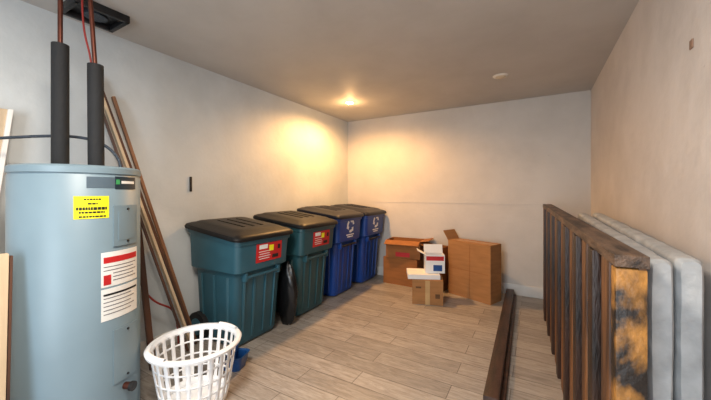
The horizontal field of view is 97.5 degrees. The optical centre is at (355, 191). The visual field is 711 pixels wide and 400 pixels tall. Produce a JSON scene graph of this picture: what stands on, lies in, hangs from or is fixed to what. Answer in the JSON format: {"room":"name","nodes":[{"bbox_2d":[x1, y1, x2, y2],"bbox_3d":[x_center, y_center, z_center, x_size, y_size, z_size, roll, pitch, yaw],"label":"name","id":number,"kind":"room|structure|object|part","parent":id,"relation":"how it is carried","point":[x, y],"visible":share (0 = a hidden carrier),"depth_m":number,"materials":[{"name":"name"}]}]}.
{"room":"storage room","nodes":[
{"label":"storage room","id":0,"kind":"room"},
{"bbox_2d":[0,0,347,341],"bbox_3d":[-1.679,0.066,2.490,0.100,2.408,6.230,0,0,30],"label":"wall","id":1,"kind":"structure","parent":0,"point":[247,151],"depth_m":2.66,"materials":[{"name":"paint"}]},
{"bbox_2d":[140,326,185,356],"bbox_3d":[-1.629,1.215,2.462,0.014,0.110,6.010,0,0,30],"label":"baseboard","id":2,"kind":"structure","parent":1,"relation":"attached to","point":[143,344],"depth_m":2.50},
{"bbox_2d":[189,177,191,190],"bbox_3d":[-1.458,-0.070,2.761,0.010,0.130,0.020,0,0,30],"label":"wall bracket","id":3,"kind":"object","parent":1,"relation":"attached to","point":[190,178],"visible":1,"depth_m":2.75,"materials":[{"name":"black metal"}]},
{"bbox_2d":[21,0,638,121],"bbox_3d":[-0.259,-1.188,1.669,3.380,0.100,6.230,0,0,30],"label":"ceiling","id":4,"kind":"structure","parent":0,"point":[389,58],"depth_m":2.41,"materials":[{"name":"paint"}]},
{"bbox_2d":[63,0,129,32],"bbox_3d":[-1.637,-1.115,1.964,0.241,0.046,0.281,0,0,30],"label":"ceiling vent","id":5,"kind":"object","parent":4,"relation":"attached to","point":[105,18],"depth_m":1.95,"materials":[{"name":"black metal"}]},
{"bbox_2d":[344,100,354,103],"bbox_3d":[-0.073,-1.126,3.947,0.144,0.024,0.144,0,0,30],"label":"recessed light","id":6,"kind":"object","parent":4,"relation":"in","point":[347,101],"visible":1,"depth_m":3.91,"materials":[{"name":"white"}]},
{"bbox_2d":[493,73,508,78],"bbox_3d":[1.423,-1.126,3.059,0.144,0.024,0.144,0,0,30],"label":"smoke detector","id":7,"kind":"object","parent":4,"relation":"in","point":[501,75],"visible":1,"depth_m":3.03,"materials":[{"name":"white plastic"}]},
{"bbox_2d":[140,274,562,399],"bbox_3d":[-0.259,1.320,1.669,3.380,0.100,6.230,0,0,30],"label":"floor","id":8,"kind":"structure","parent":0,"point":[368,340],"depth_m":2.47,"materials":[{"name":"brown wood"}]},
{"bbox_2d":[0,253,12,399],"bbox_3d":[-1.571,0.767,1.209,0.127,0.995,0.350,0,0,30],"label":"plywood panel","id":9,"kind":"object","parent":8,"relation":"on","point":[6,261],"visible":1,"depth_m":1.34,"materials":[{"name":"brown wood"}]},
{"bbox_2d":[0,108,13,191],"bbox_3d":[-2.040,0.398,1.556,0.150,1.735,0.480,0,0,30],"label":"leaning board","id":10,"kind":"object","parent":8,"relation":"on","point":[6,115],"visible":1,"depth_m":1.75,"materials":[{"name":"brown wood"}]},
{"bbox_2d":[0,0,140,399],"bbox_3d":[-1.591,0.066,1.614,0.795,2.409,0.546,0,0,-40],"label":"water heater","id":11,"kind":"object","parent":8,"relation":"on","point":[72,231],"visible":1,"depth_m":1.50,"materials":[{"name":"metal"}]},
{"bbox_3d":[-1.496,0.549,1.694,0.546,1.382,0.546,0,0,30],"label":"tank","id":12,"kind":"part","parent":11,"relation":"part of","materials":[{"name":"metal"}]},
{"bbox_3d":[-1.228,0.850,1.672,0.015,0.280,0.152,0,0,5],"label":"access panel","id":13,"kind":"part","parent":11,"relation":"part of","materials":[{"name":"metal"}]},
{"bbox_3d":[-1.228,0.175,1.672,0.015,0.210,0.152,0,0,5],"label":"access panel","id":14,"kind":"part","parent":11,"relation":"part of","materials":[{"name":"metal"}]},
{"bbox_3d":[-1.185,1.030,1.658,0.015,0.048,0.048,0,0,7],"label":"drain knob","id":15,"kind":"part","parent":11,"relation":"part of","materials":[{"name":"black metal"}]},
{"bbox_2d":[104,92,196,369],"bbox_3d":[-1.500,0.235,2.319,0.675,2.057,0.250,0,0,-45],"label":"strips","id":16,"kind":"object","parent":8,"relation":"on","point":[156,237],"visible":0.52,"depth_m":2.32,"materials":[{"name":"brown wood"}]},
{"bbox_2d":[140,285,178,343],"bbox_3d":[-1.492,0.950,2.417,0.072,0.604,0.339,0,0,19],"label":"hose","id":17,"kind":"object","parent":8,"relation":"on","point":[150,297],"visible":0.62,"depth_m":2.39,"materials":[{"name":"rubber"}]},
{"bbox_2d":[144,322,241,399],"bbox_3d":[-0.971,1.079,1.896,0.524,0.383,0.524,0,0,30],"label":"laundry basket","id":18,"kind":"object","parent":8,"relation":"on","point":[209,386],"visible":1,"depth_m":1.89,"materials":[{"name":"plastic"}]},
{"bbox_3d":[-1.089,0.898,1.693,0.173,0.022,0.034,0,0,30],"label":"handle","id":19,"kind":"part","parent":18,"relation":"part of","materials":[{"name":"plastic"}]},
{"bbox_3d":[-0.854,0.898,2.099,0.173,0.022,0.034,0,0,30],"label":"handle","id":20,"kind":"part","parent":18,"relation":"part of","materials":[{"name":"plastic"}]},
{"bbox_2d":[219,343,249,371],"bbox_3d":[-0.883,1.184,2.267,0.190,0.172,0.156,0,0,10],"label":"scoop","id":21,"kind":"object","parent":8,"relation":"on","point":[241,354],"visible":0.52,"depth_m":2.25,"materials":[{"name":"plastic"}]},
{"bbox_2d":[185,217,292,345],"bbox_3d":[-1.026,0.758,2.794,0.702,1.024,0.668,0,0,30],"label":"trash bin","id":22,"kind":"object","parent":8,"relation":"on","point":[237,261],"visible":0.9,"depth_m":2.60,"materials":[{"name":"plastic"}]},
{"bbox_3d":[-1.026,0.316,2.794,0.702,0.140,0.668,0,0,30],"label":"lid","id":23,"kind":"part","parent":22,"relation":"part of","materials":[{"name":"black plastic"}]},
{"bbox_2d":[276,260,297,324],"bbox_3d":[-0.663,0.962,3.007,0.252,0.615,0.128,0,0,30],"label":"garbage bag","id":24,"kind":"object","parent":8,"relation":"on","point":[287,291],"visible":0.94,"depth_m":2.95,"materials":[{"name":"plastic"}]},
{"bbox_2d":[253,211,337,315],"bbox_3d":[-0.644,0.746,3.424,0.702,1.049,0.668,0,0,29],"label":"trash bin","id":25,"kind":"object","parent":8,"relation":"on","point":[310,241],"visible":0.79,"depth_m":3.21,"materials":[{"name":"plastic"}]},
{"bbox_3d":[-0.644,0.291,3.424,0.702,0.140,0.668,0,0,29],"label":"lid","id":26,"kind":"part","parent":25,"relation":"part of","materials":[{"name":"black plastic"}]},
{"bbox_2d":[297,205,363,295],"bbox_3d":[-0.315,0.726,4.006,0.670,1.088,0.635,0,0,30],"label":"trash bin","id":27,"kind":"object","parent":8,"relation":"on","point":[339,260],"visible":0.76,"depth_m":3.79,"materials":[{"name":"blue plastic"}]},
{"bbox_3d":[-0.313,0.251,4.005,0.667,0.136,0.635,0,0,30],"label":"lid","id":28,"kind":"part","parent":27,"relation":"part of","materials":[{"name":"black plastic"}]},
{"bbox_2d":[331,204,386,282],"bbox_3d":[0.029,0.726,4.569,0.683,1.088,0.648,0,0,30],"label":"trash bin","id":29,"kind":"object","parent":8,"relation":"on","point":[371,223],"visible":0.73,"depth_m":4.33,"materials":[{"name":"blue plastic"}]},
{"bbox_3d":[0.030,0.251,4.569,0.681,0.137,0.648,0,0,30],"label":"lid","id":30,"kind":"part","parent":29,"relation":"part of","materials":[{"name":"black plastic"}]},
{"bbox_2d":[383,256,423,286],"bbox_3d":[0.688,1.087,4.385,0.502,0.367,0.320,0,0,33],"label":"cardboard box","id":31,"kind":"object","parent":8,"relation":"on","point":[394,269],"visible":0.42,"depth_m":4.27,"materials":[{"name":"brown cardboard"}]},
{"bbox_2d":[384,237,433,259],"bbox_3d":[0.740,0.772,4.309,0.599,0.261,0.388,0,0,26],"label":"cardboard box","id":32,"kind":"object","parent":31,"relation":"on","point":[396,247],"visible":0.94,"depth_m":4.24,"materials":[{"name":"brown cardboard"}]},
{"bbox_2d":[395,252,409,257],"bbox_3d":[0.639,0.852,4.238,0.200,0.060,0.002,0,0,26],"label":"print","id":33,"kind":"object","parent":32,"relation":"on","point":[397,254],"depth_m":4.24},
{"bbox_2d":[412,275,442,305],"bbox_3d":[0.840,1.131,3.649,0.342,0.277,0.282,0,0,12],"label":"cardboard box","id":34,"kind":"object","parent":8,"relation":"on","point":[424,291],"visible":0.81,"depth_m":3.51,"materials":[{"name":"brown cardboard"}]},
{"bbox_2d":[407,268,439,279],"bbox_3d":[0.794,0.966,3.688,0.360,0.051,0.300,0,0,6],"label":"pizza box","id":35,"kind":"object","parent":34,"relation":"on","point":[412,273],"visible":0.82,"depth_m":3.56,"materials":[{"name":"white cardboard"}]},
{"bbox_2d":[417,244,444,273],"bbox_3d":[0.886,0.786,3.698,0.310,0.307,0.181,0,0,6],"label":"product box","id":36,"kind":"object","parent":35,"relation":"on","point":[434,258],"visible":1,"depth_m":3.61,"materials":[{"name":"white cardboard"}]},
{"bbox_2d":[426,256,443,260],"bbox_3d":[0.919,0.769,3.605,0.200,0.050,0.002,0,0,6],"label":"print","id":37,"kind":"object","parent":36,"relation":"on","point":[428,258],"depth_m":3.60},
{"bbox_2d":[433,265,441,270],"bbox_3d":[0.949,0.879,3.602,0.100,0.070,0.002,0,0,6],"label":"print","id":38,"kind":"object","parent":36,"relation":"on","point":[435,267],"depth_m":3.60},
{"bbox_2d":[420,242,447,291],"bbox_3d":[1.036,0.977,4.122,0.317,0.586,0.240,0,0,40],"label":"cardboard box","id":39,"kind":"object","parent":8,"relation":"on","point":[444,247],"visible":0.31,"depth_m":4.05,"materials":[{"name":"brown cardboard"}]},
{"bbox_2d":[443,229,500,304],"bbox_3d":[1.412,0.881,3.820,0.242,0.779,0.638,0,0,-38],"label":"cardboard box","id":40,"kind":"object","parent":8,"relation":"on","point":[474,266],"visible":1,"depth_m":3.66,"materials":[{"name":"brown cardboard"}]},
{"bbox_2d":[483,289,516,399],"bbox_3d":[1.348,1.228,2.802,0.113,0.085,2.300,0,0,29],"label":"wooden beam","id":41,"kind":"structure","parent":8,"relation":"on","point":[495,388],"depth_m":2.30,"materials":[{"name":"brown wood"}]},
{"bbox_2d":[543,204,649,399],"bbox_3d":[1.414,0.699,2.104,0.088,1.143,2.669,0,0,27],"label":"wood panel","id":42,"kind":"object","parent":8,"relation":"on","point":[595,284],"visible":1,"depth_m":1.19,"materials":[{"name":"brown wood"}]},
{"bbox_3d":[1.416,0.175,2.103,0.081,0.096,2.669,0,0,27],"label":"rail","id":43,"kind":"part","parent":42,"relation":"part of","materials":[{"name":"brown wood"}]},
{"bbox_3d":[0.824,0.749,0.941,0.075,1.043,0.050,0,0,27],"label":"post","id":44,"kind":"part","parent":42,"relation":"part of","materials":[{"name":"brown wood"}]},
{"bbox_2d":[578,213,673,399],"bbox_3d":[1.365,0.716,1.700,0.068,1.108,1.591,0,0,29],"label":"mattress","id":45,"kind":"object","parent":8,"relation":"on","point":[660,273],"visible":0.27,"depth_m":1.01,"materials":[{"name":"white fabric"}]},
{"bbox_2d":[592,213,703,399],"bbox_3d":[1.448,0.713,1.675,0.071,1.114,1.550,0,0,29],"label":"mattress","id":46,"kind":"object","parent":8,"relation":"on","point":[688,272],"visible":0.31,"depth_m":1.00,"materials":[{"name":"white fabric"}]},
{"bbox_2d":[348,90,590,287],"bbox_3d":[1.276,0.066,4.322,3.180,2.408,0.100,0,0,30],"label":"wall","id":47,"kind":"structure","parent":0,"point":[536,150],"depth_m":4.06,"materials":[{"name":"paint"}]},
{"bbox_2d":[376,266,542,298],"bbox_3d":[1.247,1.205,4.273,3.180,0.130,0.014,0,0,30],"label":"baseboard","id":48,"kind":"structure","parent":47,"relation":"attached to","point":[521,290],"depth_m":3.81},
{"bbox_2d":[367,201,553,204],"bbox_3d":[1.336,0.150,4.227,2.680,0.007,0.005,0,0,30],"label":"trim","id":49,"kind":"structure","parent":47,"relation":"attached to","point":[367,201],"depth_m":4.11,"materials":[{"name":"paint"}]},
{"bbox_2d":[591,0,710,399],"bbox_3d":[1.161,0.066,0.848,0.100,2.408,6.230,0,0,30],"label":"wall","id":50,"kind":"structure","parent":0,"point":[651,96],"depth_m":1.53,"materials":[{"name":"paint"}]},
{"bbox_2d":[689,38,693,49],"bbox_3d":[1.318,-0.580,1.224,0.004,0.035,0.030,0,0,30],"label":"wall plate","id":51,"kind":"object","parent":50,"relation":"attached to","point":[691,42],"visible":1,"depth_m":1.22,"materials":[{"name":"white plastic"}]}
]}

